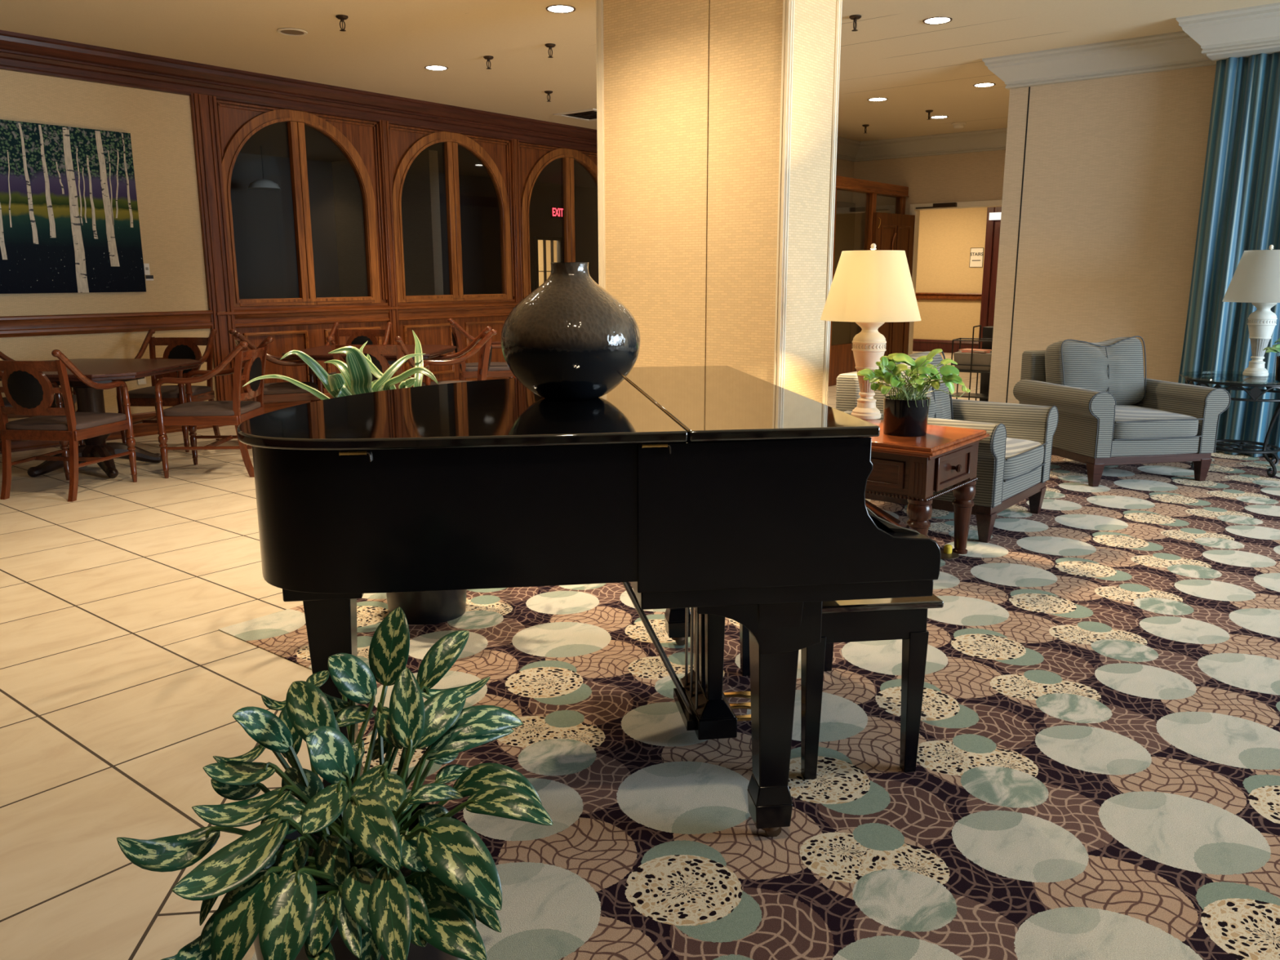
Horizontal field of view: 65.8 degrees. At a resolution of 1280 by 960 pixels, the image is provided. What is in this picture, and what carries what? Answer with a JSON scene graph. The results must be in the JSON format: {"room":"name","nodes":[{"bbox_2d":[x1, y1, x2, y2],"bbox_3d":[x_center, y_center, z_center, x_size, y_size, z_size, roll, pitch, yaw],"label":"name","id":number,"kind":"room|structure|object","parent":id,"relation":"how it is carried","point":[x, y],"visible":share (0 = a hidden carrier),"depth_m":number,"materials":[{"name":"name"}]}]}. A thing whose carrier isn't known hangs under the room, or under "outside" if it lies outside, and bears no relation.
{"room":"hotel lobby","nodes":[
{"label":"hotel lobby","id":0,"kind":"room"},
{"bbox_2d":[0,69,216,422],"bbox_3d":[-6.700,-1.360,5.598,0.140,3.150,8.920,9,15,38],"label":"wall","id":1,"kind":"structure","parent":0,"point":[158,123],"depth_m":8.39,"materials":[{"name":"beige paint"}]},
{"bbox_2d":[0,119,146,293],"bbox_3d":[-4.799,-2.111,7.693,0.040,1.295,1.750,9,15,38],"label":"painting","id":2,"kind":"object","parent":1,"relation":"attached to","point":[69,222],"visible":1,"depth_m":7.92,"materials":[{"name":"multicoloured fabric"}]},
{"bbox_2d":[0,310,213,337],"bbox_3d":[-6.596,-0.775,5.699,0.045,0.162,8.620,9,15,38],"label":"trim","id":3,"kind":"structure","parent":1,"relation":"attached to","point":[89,323],"depth_m":8.24,"materials":[{"name":"brown wood"}]},
{"bbox_2d":[0,411,221,453],"bbox_3d":[-6.599,0.087,5.882,0.030,0.200,8.620,9,15,38],"label":"baseboard","id":4,"kind":"structure","parent":1,"relation":"attached to","point":[140,429],"depth_m":8.57,"materials":[{"name":"brown wood"}]},
{"bbox_2d":[137,377,146,384],"bbox_3d":[-4.321,-0.887,8.572,0.008,0.116,0.072,9,15,38],"label":"wall outlet","id":5,"kind":"object","parent":1,"relation":"attached to","point":[141,381],"visible":0.46,"depth_m":8.58,"materials":[{"name":"beige paint"}]},
{"bbox_2d":[143,263,150,275],"bbox_3d":[-4.236,-1.811,8.495,0.005,0.096,0.044,9,15,38],"label":"wall label","id":6,"kind":"object","parent":1,"relation":"attached to","point":[146,266],"visible":1,"depth_m":8.49,"materials":[{"name":"white plastic"}]},
{"bbox_2d":[145,275,153,280],"bbox_3d":[-4.226,-1.742,8.519,0.007,0.044,0.066,9,15,38],"label":"name plate","id":7,"kind":"object","parent":1,"relation":"attached to","point":[148,277],"visible":1,"depth_m":8.52,"materials":[{"name":"white paper"}]},
{"bbox_2d":[0,30,597,153],"bbox_3d":[-4.673,-3.243,7.524,0.165,0.250,14.600,9,15,38],"label":"trim","id":8,"kind":"structure","parent":1,"relation":"attached to","point":[19,52],"depth_m":8.99,"materials":[{"name":"brown wood"}]},
{"bbox_2d":[216,299,518,328],"bbox_3d":[-2.002,-1.944,11.277,0.075,0.195,5.940,9,15,38],"label":"trim","id":9,"kind":"structure","parent":1,"relation":"attached to","point":[316,314],"depth_m":10.19,"materials":[{"name":"brown wood"}]},
{"bbox_2d":[331,150,443,297],"bbox_3d":[-3.604,-3.055,14.137,2.200,3.000,0.150,9,15,38],"label":"wall","id":10,"kind":"structure","parent":0,"point":[420,201],"depth_m":13.64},
{"bbox_2d":[189,93,597,426],"bbox_3d":[-2.057,-2.521,11.166,0.162,3.150,5.995,9,15,38],"label":"panelling","id":11,"kind":"object","parent":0,"point":[381,145],"visible":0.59,"depth_m":10.03,"materials":[{"name":"brown wood"}]},
{"bbox_2d":[222,109,380,306],"bbox_3d":[-3.279,-2.621,9.576,0.078,1.825,1.690,9,15,38],"label":"window","id":12,"kind":"structure","parent":11,"relation":"attached to","point":[295,121],"depth_m":9.56,"materials":[{"name":"brown wood"}]},
{"bbox_2d":[263,377,508,413],"bbox_3d":[-2.036,-1.073,11.448,0.030,0.200,6.000,9,15,38],"label":"baseboard","id":13,"kind":"object","parent":11,"relation":"attached to","point":[269,406],"depth_m":9.72,"materials":[{"name":"brown wood"}]},
{"bbox_2d":[391,131,512,302],"bbox_3d":[-2.080,-2.924,11.026,0.078,1.825,1.690,9,15,38],"label":"window","id":14,"kind":"structure","parent":11,"relation":"attached to","point":[451,140],"depth_m":10.99,"materials":[{"name":"brown wood"}]},
{"bbox_2d":[520,147,598,298],"bbox_3d":[-0.894,-3.223,12.460,0.078,1.825,1.690,9,15,38],"label":"window","id":15,"kind":"structure","parent":11,"relation":"attached to","point":[569,156],"depth_m":12.30,"materials":[{"name":"brown wood"}]},
{"bbox_2d":[0,351,980,959],"bbox_3d":[3.299,-0.038,7.120,14.060,0.100,23.000,9,15,38],"label":"floor","id":16,"kind":"structure","parent":0,"point":[120,681],"depth_m":3.38,"materials":[{"name":"beige tile"}]},
{"bbox_2d":[0,351,84,463],"bbox_3d":[-4.562,-0.599,7.358,0.663,0.936,0.592,-6,13,-24],"label":"dining chair","id":17,"kind":"object","parent":16,"relation":"on","point":[2,356],"visible":0.14,"depth_m":7.27,"materials":[{"name":"brown wood"}]},
{"bbox_2d":[0,349,137,502],"bbox_3d":[-3.710,-0.391,6.344,0.592,0.936,0.663,2,12,8],"label":"dining chair","id":18,"kind":"object","parent":16,"relation":"on","point":[28,389],"visible":1,"depth_m":6.13,"materials":[{"name":"brown wood"}]},
{"bbox_2d":[0,358,201,478],"bbox_3d":[-3.906,-0.440,7.054,1.240,0.746,1.240,1,12,4],"label":"dining table","id":19,"kind":"object","parent":16,"relation":"on","point":[89,399],"visible":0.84,"depth_m":6.96,"materials":[{"name":"brown wood"}]},
{"bbox_2d":[115,328,221,452],"bbox_3d":[-3.824,-0.742,8.043,0.592,0.936,0.663,0,12,2],"label":"dining chair","id":20,"kind":"object","parent":16,"relation":"on","point":[178,348],"visible":0.63,"depth_m":8.15,"materials":[{"name":"brown wood"}]},
{"bbox_2d":[155,336,273,478],"bbox_3d":[-2.975,-0.525,6.985,0.663,0.936,0.592,-1,12,-2],"label":"dining chair","id":21,"kind":"object","parent":16,"relation":"on","point":[192,414],"visible":0.96,"depth_m":6.79,"materials":[{"name":"brown wood"}]},
{"bbox_2d":[228,328,324,448],"bbox_3d":[-3.005,-0.779,8.214,0.663,0.936,0.592,-6,13,-25],"label":"dining chair","id":22,"kind":"object","parent":16,"relation":"on","point":[280,392],"visible":0.34,"depth_m":8.02,"materials":[{"name":"brown wood"}]},
{"bbox_2d":[313,321,391,400],"bbox_3d":[-2.678,-0.992,9.240,0.592,0.936,0.663,1,12,6],"label":"dining chair","id":23,"kind":"object","parent":16,"relation":"on","point":[357,336],"visible":0.21,"depth_m":9.43,"materials":[{"name":"brown wood"}]},
{"bbox_2d":[281,344,456,364],"bbox_3d":[-2.290,-0.754,8.557,1.240,0.746,1.240,1,12,4],"label":"dining table","id":24,"kind":"object","parent":16,"relation":"on","point":[320,353],"visible":0.19,"depth_m":8.24,"materials":[{"name":"brown wood"}]},
{"bbox_2d":[326,335,431,388],"bbox_3d":[-1.972,-0.654,7.599,0.592,0.936,0.663,1,12,8],"label":"dining chair","id":25,"kind":"object","parent":16,"relation":"on","point":[375,352],"visible":0.19,"depth_m":7.25,"materials":[{"name":"brown wood"}]},
{"bbox_2d":[421,326,497,386],"bbox_3d":[-1.545,-0.806,8.326,0.663,0.936,0.592,-3,12,-13],"label":"dining chair","id":26,"kind":"object","parent":16,"relation":"on","point":[485,346],"visible":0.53,"depth_m":8.21,"materials":[{"name":"brown wood"}]},
{"bbox_2d":[447,318,515,380],"bbox_3d":[-1.607,-1.179,10.135,0.663,0.936,0.592,-3,12,-13],"label":"dining chair","id":27,"kind":"object","parent":16,"relation":"on","point":[496,369],"visible":0.59,"depth_m":9.90,"materials":[{"name":"brown wood"}]},
{"bbox_2d":[949,324,992,400],"bbox_3d":[3.497,-1.186,10.332,0.412,0.847,0.334,7,14,30],"label":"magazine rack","id":28,"kind":"object","parent":16,"relation":"on","point":[969,394],"visible":0.44,"depth_m":10.25,"materials":[{"name":"metal"}]},
{"bbox_2d":[952,391,988,397],"bbox_3d":[3.498,-0.889,10.393,0.400,0.012,0.320,7,14,30],"label":"shelf","id":29,"kind":"object","parent":28,"relation":"attached to","point":[966,394],"depth_m":10.33,"materials":[{"name":"metal"}]},
{"bbox_2d":[953,348,991,370],"bbox_3d":[3.497,-1.259,10.316,0.380,0.201,0.300,7,14,30],"label":"paper tray","id":30,"kind":"object","parent":28,"relation":"on","point":[980,357],"visible":0.89,"depth_m":10.20,"materials":[{"name":"beige plastic"}]},
{"bbox_2d":[958,369,990,372],"bbox_3d":[3.497,-1.154,10.338,0.400,0.012,0.320,7,14,30],"label":"shelf","id":31,"kind":"object","parent":28,"relation":"attached to","point":[960,371],"depth_m":10.21,"materials":[{"name":"metal"}]},
{"bbox_2d":[979,325,993,401],"bbox_3d":[3.802,-1.230,10.609,0.220,0.820,0.240,9,15,38],"label":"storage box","id":32,"kind":"object","parent":16,"relation":"on","point":[988,331],"visible":0.27,"depth_m":10.56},
{"bbox_2d":[537,240,556,286],"bbox_3d":[-2.309,-4.088,19.127,2.000,3.000,4.700,9,15,38],"label":"wall","id":33,"kind":"structure","parent":0,"point":[540,255],"depth_m":20.87,"materials":[{"name":"beige paint"}]},
{"bbox_2d":[533,235,562,289],"bbox_3d":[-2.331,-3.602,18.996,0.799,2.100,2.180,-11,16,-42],"label":"door","id":34,"kind":"structure","parent":33,"relation":"in","point":[536,238],"depth_m":18.01,"materials":[{"name":"black wood"}]},
{"bbox_2d":[0,0,1279,141],"bbox_3d":[1.405,-2.745,4.180,14.060,0.100,17.400,9,15,38],"label":"ceiling","id":35,"kind":"structure","parent":0,"point":[386,46],"depth_m":7.65,"materials":[{"name":"beige paint"}]},
{"bbox_2d":[247,145,280,190],"bbox_3d":[-4.847,-4.016,12.698,0.400,0.530,0.400,9,15,38],"label":"pendant lamp","id":36,"kind":"object","parent":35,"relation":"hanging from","point":[263,184],"visible":1,"depth_m":12.64,"materials":[{"name":"white plastic"}]},
{"bbox_2d":[276,27,307,35],"bbox_3d":[-2.591,-3.338,7.368,0.220,0.010,0.220,9,15,38],"label":"ceiling speaker","id":37,"kind":"object","parent":35,"relation":"attached to","point":[286,31],"visible":1,"depth_m":7.36,"materials":[{"name":"beige paint"}]},
{"bbox_2d":[280,30,304,35],"bbox_3d":[-2.591,-3.340,7.367,0.168,0.007,0.168,9,15,38],"label":"grille","id":38,"kind":"object","parent":37,"relation":"attached to","point":[282,32],"depth_m":7.37,"materials":[{"name":"beige metal"}]},
{"bbox_2d":[335,14,348,31],"bbox_3d":[-2.093,-3.210,6.954,0.084,0.097,0.084,9,15,38],"label":"sprinkler","id":39,"kind":"object","parent":35,"relation":"attached to","point":[342,17],"visible":1,"depth_m":6.94,"materials":[{"name":"brown metal"}]},
{"bbox_2d":[424,65,448,71],"bbox_3d":[-1.785,-3.611,8.667,0.204,0.006,0.204,9,15,38],"label":"recessed light","id":40,"kind":"object","parent":35,"relation":"in","point":[436,68],"visible":1,"depth_m":8.67,"materials":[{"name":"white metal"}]},
{"bbox_2d":[426,66,446,70],"bbox_3d":[-1.785,-3.612,8.667,0.172,0.002,0.172,9,15,38],"label":"diffuser","id":41,"kind":"object","parent":40,"relation":"attached to","point":[430,68],"depth_m":8.67,"materials":[{"name":"white plastic"}]},
{"bbox_2d":[483,55,493,69],"bbox_3d":[-1.262,-3.479,8.247,0.084,0.097,0.084,9,15,38],"label":"sprinkler","id":42,"kind":"object","parent":35,"relation":"attached to","point":[488,58],"visible":1,"depth_m":8.23,"materials":[{"name":"brown metal"}]},
{"bbox_2d":[544,90,552,102],"bbox_3d":[-0.905,-3.801,9.803,0.084,0.097,0.084,9,15,38],"label":"sprinkler","id":43,"kind":"object","parent":35,"relation":"attached to","point":[548,92],"visible":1,"depth_m":9.79,"materials":[{"name":"brown metal"}]},
{"bbox_2d":[545,43,555,57],"bbox_3d":[-0.709,-3.392,7.819,0.084,0.097,0.084,9,15,38],"label":"sprinkler","id":44,"kind":"object","parent":35,"relation":"attached to","point":[549,46],"visible":1,"depth_m":7.80,"materials":[{"name":"brown metal"}]},
{"bbox_2d":[546,4,575,13],"bbox_3d":[-0.542,-3.220,6.763,0.204,0.006,0.204,9,15,38],"label":"recessed light","id":45,"kind":"object","parent":35,"relation":"in","point":[553,8],"visible":1,"depth_m":6.76,"materials":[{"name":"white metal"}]},
{"bbox_2d":[547,5,573,12],"bbox_3d":[-0.542,-3.222,6.763,0.172,0.002,0.172,9,15,38],"label":"diffuser","id":46,"kind":"object","parent":45,"relation":"attached to","point":[550,8],"depth_m":6.77,"materials":[{"name":"white plastic"}]},
{"bbox_2d":[553,108,596,121],"bbox_3d":[-0.558,-4.135,11.204,0.600,0.012,0.600,9,15,38],"label":"ceiling vent","id":47,"kind":"object","parent":35,"relation":"in","point":[590,114],"visible":0.67,"depth_m":11.16,"materials":[{"name":"white metal"}]},
{"bbox_2d":[848,14,861,31],"bbox_3d":[1.519,-3.225,6.986,0.084,0.097,0.084,9,15,38],"label":"sprinkler","id":48,"kind":"object","parent":35,"relation":"attached to","point":[855,17],"visible":1,"depth_m":6.97,"materials":[{"name":"brown metal"}]},
{"bbox_2d":[862,124,869,133],"bbox_3d":[2.746,-4.271,12.038,0.084,0.097,0.084,9,15,38],"label":"sprinkler","id":49,"kind":"object","parent":35,"relation":"attached to","point":[866,125],"visible":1,"depth_m":12.02,"materials":[{"name":"brown metal"}]},
{"bbox_2d":[867,97,888,101],"bbox_3d":[2.470,-3.952,10.271,0.204,0.006,0.204,9,15,38],"label":"recessed light","id":50,"kind":"object","parent":35,"relation":"in","point":[879,99],"visible":1,"depth_m":10.25,"materials":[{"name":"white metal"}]},
{"bbox_2d":[869,97,886,101],"bbox_3d":[2.470,-3.953,10.270,0.172,0.002,0.172,9,15,38],"label":"diffuser","id":51,"kind":"object","parent":50,"relation":"attached to","point":[871,99],"depth_m":10.25,"materials":[{"name":"white plastic"}]},
{"bbox_2d":[925,110,933,119],"bbox_3d":[3.214,-4.056,10.991,0.084,0.097,0.084,9,15,38],"label":"sprinkler","id":52,"kind":"object","parent":35,"relation":"attached to","point":[929,112],"visible":1,"depth_m":10.97,"materials":[{"name":"brown metal"}]},
{"bbox_2d":[922,16,952,24],"bbox_3d":[2.133,-3.295,7.093,0.204,0.006,0.204,9,15,38],"label":"recessed light","id":53,"kind":"object","parent":35,"relation":"in","point":[940,20],"visible":1,"depth_m":7.09,"materials":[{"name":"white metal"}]},
{"bbox_2d":[924,17,950,23],"bbox_3d":[2.133,-3.296,7.093,0.172,0.002,0.172,9,15,38],"label":"diffuser","id":54,"kind":"object","parent":53,"relation":"attached to","point":[929,20],"depth_m":7.10,"materials":[{"name":"white plastic"}]},
{"bbox_2d":[929,115,948,119],"bbox_3d":[3.457,-4.193,11.425,0.204,0.006,0.204,9,15,38],"label":"recessed light","id":55,"kind":"object","parent":35,"relation":"in","point":[940,116],"visible":1,"depth_m":11.42,"materials":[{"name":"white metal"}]},
{"bbox_2d":[931,115,946,118],"bbox_3d":[3.457,-4.194,11.425,0.172,0.002,0.172,9,15,38],"label":"diffuser","id":56,"kind":"object","parent":55,"relation":"attached to","point":[933,117],"depth_m":11.42,"materials":[{"name":"white plastic"}]},
{"bbox_2d":[951,122,966,128],"bbox_3d":[3.839,-4.267,11.903,0.170,0.055,0.170,9,15,38],"label":"smoke detector","id":57,"kind":"object","parent":35,"relation":"attached to","point":[956,125],"visible":1,"depth_m":11.86,"materials":[{"name":"beige paint"}]},
{"bbox_2d":[973,82,995,87],"bbox_3d":[3.309,-3.795,9.503,0.204,0.006,0.204,9,15,38],"label":"recessed light","id":58,"kind":"object","parent":35,"relation":"in","point":[985,84],"visible":1,"depth_m":9.51,"materials":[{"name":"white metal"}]},
{"bbox_2d":[974,83,993,86],"bbox_3d":[3.309,-3.796,9.503,0.172,0.002,0.172,9,15,38],"label":"diffuser","id":59,"kind":"object","parent":58,"relation":"attached to","point":[978,84],"depth_m":9.51,"materials":[{"name":"white plastic"}]},
{"bbox_2d":[595,0,842,405],"bbox_3d":[0.450,-1.500,6.195,1.409,3.150,0.594,9,15,38],"label":"wall column","id":60,"kind":"structure","parent":0,"point":[717,120],"depth_m":5.83,"materials":[{"name":"paint"}]},
{"bbox_2d":[230,65,1216,404],"bbox_3d":[3.535,-2.372,10.382,18.300,3.150,15.200,9,15,38],"label":"wall","id":61,"kind":"structure","parent":0,"point":[1103,180],"depth_m":8.44,"materials":[{"name":"paint"}]},
{"bbox_2d":[550,206,563,218],"bbox_3d":[-1.520,-4.901,18.134,0.044,0.210,0.330,9,15,38],"label":"exit sign","id":62,"kind":"object","parent":61,"relation":"attached to","point":[556,212],"visible":0.91,"depth_m":18.10,"materials":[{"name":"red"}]},
{"bbox_2d":[828,175,909,386],"bbox_3d":[2.486,-2.456,12.335,0.170,2.530,3.480,9,15,38],"label":"trim","id":63,"kind":"structure","parent":61,"relation":"attached to","point":[856,200],"depth_m":12.52,"materials":[{"name":"brown wood"}]},
{"bbox_2d":[912,338,978,353],"bbox_3d":[4.750,-2.505,18.253,3.050,0.220,0.050,9,15,38],"label":"baseboard","id":64,"kind":"structure","parent":61,"relation":"attached to","point":[918,344],"depth_m":17.73,"materials":[{"name":"brown wood"}]},
{"bbox_2d":[915,292,982,301],"bbox_3d":[4.745,-3.361,18.072,3.050,0.130,0.060,9,15,38],"label":"trim","id":65,"kind":"structure","parent":61,"relation":"attached to","point":[921,296],"depth_m":17.48,"materials":[{"name":"brown wood"}]},
{"bbox_2d":[968,247,983,267],"bbox_3d":[5.823,-3.849,17.110,0.230,0.330,0.009,9,15,38],"label":"sign","id":66,"kind":"object","parent":61,"relation":"attached to","point":[976,255],"visible":1,"depth_m":17.11,"materials":[{"name":"white paper"}]},
{"bbox_2d":[977,206,1001,349],"bbox_3d":[6.408,-3.470,16.655,1.245,2.750,0.090,9,15,38],"label":"door","id":67,"kind":"structure","parent":61,"relation":"in","point":[991,247],"depth_m":16.93,"materials":[{"name":"brown wood"}]},
{"bbox_2d":[988,212,1001,220],"bbox_3d":[6.004,-4.448,16.673,0.220,0.120,0.040,9,15,38],"label":"sign","id":68,"kind":"object","parent":67,"relation":"attached to","point":[993,215],"visible":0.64,"depth_m":16.66,"materials":[{"name":"white plastic"}]},
{"bbox_2d":[836,31,1216,161],"bbox_3d":[3.662,-3.887,10.516,5.250,0.238,4.355,9,15,38],"label":"trim","id":69,"kind":"structure","parent":61,"relation":"attached to","point":[1174,51],"depth_m":8.11,"materials":[{"name":"white paint"}]},
{"bbox_2d":[1176,2,1279,63],"bbox_3d":[5.958,-2.906,5.773,4.985,0.250,0.655,9,15,38],"label":"trim","id":70,"kind":"structure","parent":61,"relation":"attached to","point":[1245,32],"depth_m":6.91,"materials":[{"name":"white paint"}]},
{"bbox_2d":[1177,52,1279,458],"bbox_3d":[5.619,-1.455,6.462,3.652,2.910,0.167,9,15,38],"label":"curtain","id":71,"kind":"object","parent":61,"relation":"hanging from","point":[1239,211],"visible":0.7,"depth_m":7.35,"materials":[{"name":"blue fabric"}]},
{"bbox_2d":[218,451,1279,959],"bbox_3d":[2.092,1.026,1.717,8.607,0.004,12.920,9,15,38],"label":"carpet","id":72,"kind":"structure","parent":0,"point":[1096,776],"depth_m":2.83,"materials":[{"name":"multicoloured carpet"}]},
{"bbox_2d":[116,607,553,959],"bbox_3d":[-0.408,0.657,1.595,0.529,0.790,0.621,5,13,22],"label":"plant","id":73,"kind":"object","parent":72,"relation":"on","point":[366,868],"visible":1,"depth_m":1.49,"materials":[{"name":"green plant"}]},
{"bbox_2d":[242,329,466,624],"bbox_3d":[-0.968,-0.032,4.105,0.903,1.127,0.846,2,12,10],"label":"dracaena plant","id":74,"kind":"object","parent":72,"relation":"on","point":[423,607],"visible":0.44,"depth_m":3.98,"materials":[{"name":"green plant"}]},
{"bbox_2d":[236,365,941,836],"bbox_3d":[-0.188,0.257,2.911,1.573,1.037,1.522,-2,12,-8],"label":"grand piano","id":75,"kind":"object","parent":72,"relation":"on","point":[718,492],"visible":0.91,"depth_m":2.17,"materials":[{"name":"black paint"}]},
{"bbox_2d":[500,262,640,400],"bbox_3d":[-0.186,-0.400,2.649,0.374,0.358,0.374,9,15,38],"label":"vase","id":76,"kind":"object","parent":75,"relation":"on","point":[570,339],"visible":1,"depth_m":2.52,"materials":[{"name":"black ceramic"}]},
{"bbox_2d":[739,594,943,779],"bbox_3d":[0.558,0.493,3.049,0.390,0.509,0.830,-2,12,-8],"label":"piano bench","id":77,"kind":"object","parent":72,"relation":"on","point":[905,619],"visible":0.53,"depth_m":2.66,"materials":[{"name":"black paint"}]},
{"bbox_2d":[863,419,989,554],"bbox_3d":[1.124,0.055,4.911,0.946,0.620,0.690,9,15,38],"label":"end table","id":78,"kind":"object","parent":72,"relation":"on","point":[915,468],"visible":0.59,"depth_m":4.51,"materials":[{"name":"brown wood"}]},
{"bbox_2d":[820,243,921,419],"bbox_3d":[1.198,-0.771,5.157,0.512,0.898,0.512,9,15,38],"label":"table lamp","id":79,"kind":"object","parent":78,"relation":"on","point":[873,288],"visible":0.94,"depth_m":4.96,"materials":[{"name":"beige stone"}]},
{"bbox_2d":[857,348,970,436],"bbox_3d":[1.276,-0.415,4.654,0.538,0.405,0.270,0,12,2],"label":"pothos plant","id":80,"kind":"object","parent":78,"relation":"on","point":[905,414],"visible":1,"depth_m":4.61,"materials":[{"name":"green plant"}]},
{"bbox_2d":[835,351,1058,542],"bbox_3d":[1.729,-0.248,5.595,0.957,0.925,1.059,9,15,38],"label":"armchair","id":81,"kind":"object","parent":72,"relation":"on","point":[1014,461],"visible":0.45,"depth_m":5.44,"materials":[{"name":"grey fabric"}]},
{"bbox_2d":[873,351,951,419],"bbox_3d":[1.556,-0.471,5.692,0.347,0.509,0.694,9,15,38],"label":"cushion","id":82,"kind":"object","parent":81,"relation":"on","point":[940,407],"depth_m":5.63,"materials":[{"name":"fabric"}]},
{"bbox_2d":[1003,437,1044,479],"bbox_3d":[1.793,-0.147,5.564,0.794,0.184,0.670,9,15,38],"label":"seat cushion","id":83,"kind":"object","parent":81,"relation":"on","point":[1023,457],"depth_m":5.33,"materials":[{"name":"fabric"}]},
{"bbox_2d":[940,544,959,559],"bbox_3d":[1.498,0.347,4.879,0.150,0.050,0.150,9,15,38],"label":"floor outlet","id":84,"kind":"object","parent":72,"relation":"on","point":[947,553],"visible":0.79,"depth_m":4.88,"materials":[{"name":"brown metal"}]},
{"bbox_2d":[1013,335,1231,486],"bbox_3d":[3.278,-0.514,6.846,1.059,0.933,0.957,-3,12,-12],"label":"armchair","id":85,"kind":"object","parent":72,"relation":"on","point":[1110,414],"visible":0.94,"depth_m":6.60,"materials":[{"name":"grey fabric"}]},
{"bbox_2d":[1044,337,1144,404],"bbox_3d":[3.230,-0.752,7.019,0.694,0.517,0.347,-3,12,-12],"label":"cushion","id":86,"kind":"object","parent":85,"relation":"on","point":[1115,366],"depth_m":6.89,"materials":[{"name":"fabric"}]},
{"bbox_2d":[1112,404,1198,439],"bbox_3d":[3.295,-0.404,6.787,0.670,0.184,0.794,-3,12,-12],"label":"seat cushion","id":87,"kind":"object","parent":85,"relation":"on","point":[1129,421],"depth_m":6.44,"materials":[{"name":"fabric"}]},
{"bbox_2d":[1179,371,1279,477],"bbox_3d":[4.243,-0.404,6.987,0.820,0.656,0.820,9,15,38],"label":"side table","id":88,"kind":"object","parent":72,"relation":"on","point":[1236,381],"visible":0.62,"depth_m":6.83,"materials":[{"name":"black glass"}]},
{"bbox_2d":[1222,244,1279,376],"bbox_3d":[4.348,-1.178,6.896,0.512,0.898,0.512,9,15,38],"label":"table lamp","id":89,"kind":"object","parent":88,"relation":"on","point":[1255,280],"visible":1,"depth_m":6.80,"materials":[{"name":"white ceramic"}]},
{"bbox_2d":[1262,337,1279,381],"bbox_3d":[4.328,-0.822,6.625,0.296,0.310,0.336,9,15,38],"label":"potted plant","id":90,"kind":"object","parent":88,"relation":"on","point":[1275,348],"visible":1,"depth_m":6.63,"materials":[{"name":"green plant"}]},
{"bbox_2d":[835,158,853,177],"bbox_3d":[1.427,-3.064,13.755,2.010,3.150,2.500,9,15,38],"label":"wall","id":91,"kind":"structure","parent":0,"point":[845,168],"depth_m":13.64,"materials":[{"name":"beige paint"}]},
{"bbox_2d":[853,149,1005,214],"bbox_3d":[4.428,-2.923,13.037,3.875,3.150,0.140,9,15,38],"label":"wall","id":92,"kind":"structure","parent":0,"point":[975,175],"depth_m":13.07,"materials":[{"name":"beige paint"}]},
{"bbox_2d":[871,211,917,355],"bbox_3d":[3.393,-2.471,13.210,0.127,2.200,1.000,11,16,44],"label":"door","id":93,"kind":"structure","parent":92,"relation":"in","point":[893,232],"depth_m":13.24,"materials":[{"name":"brown wood"}]},
{"bbox_2d":[909,200,1002,354],"bbox_3d":[4.327,-2.514,13.160,1.630,2.300,0.250,9,15,38],"label":"door frame","id":94,"kind":"structure","parent":92,"relation":"in","point":[989,203],"depth_m":13.16,"materials":[{"name":"beige paint"}]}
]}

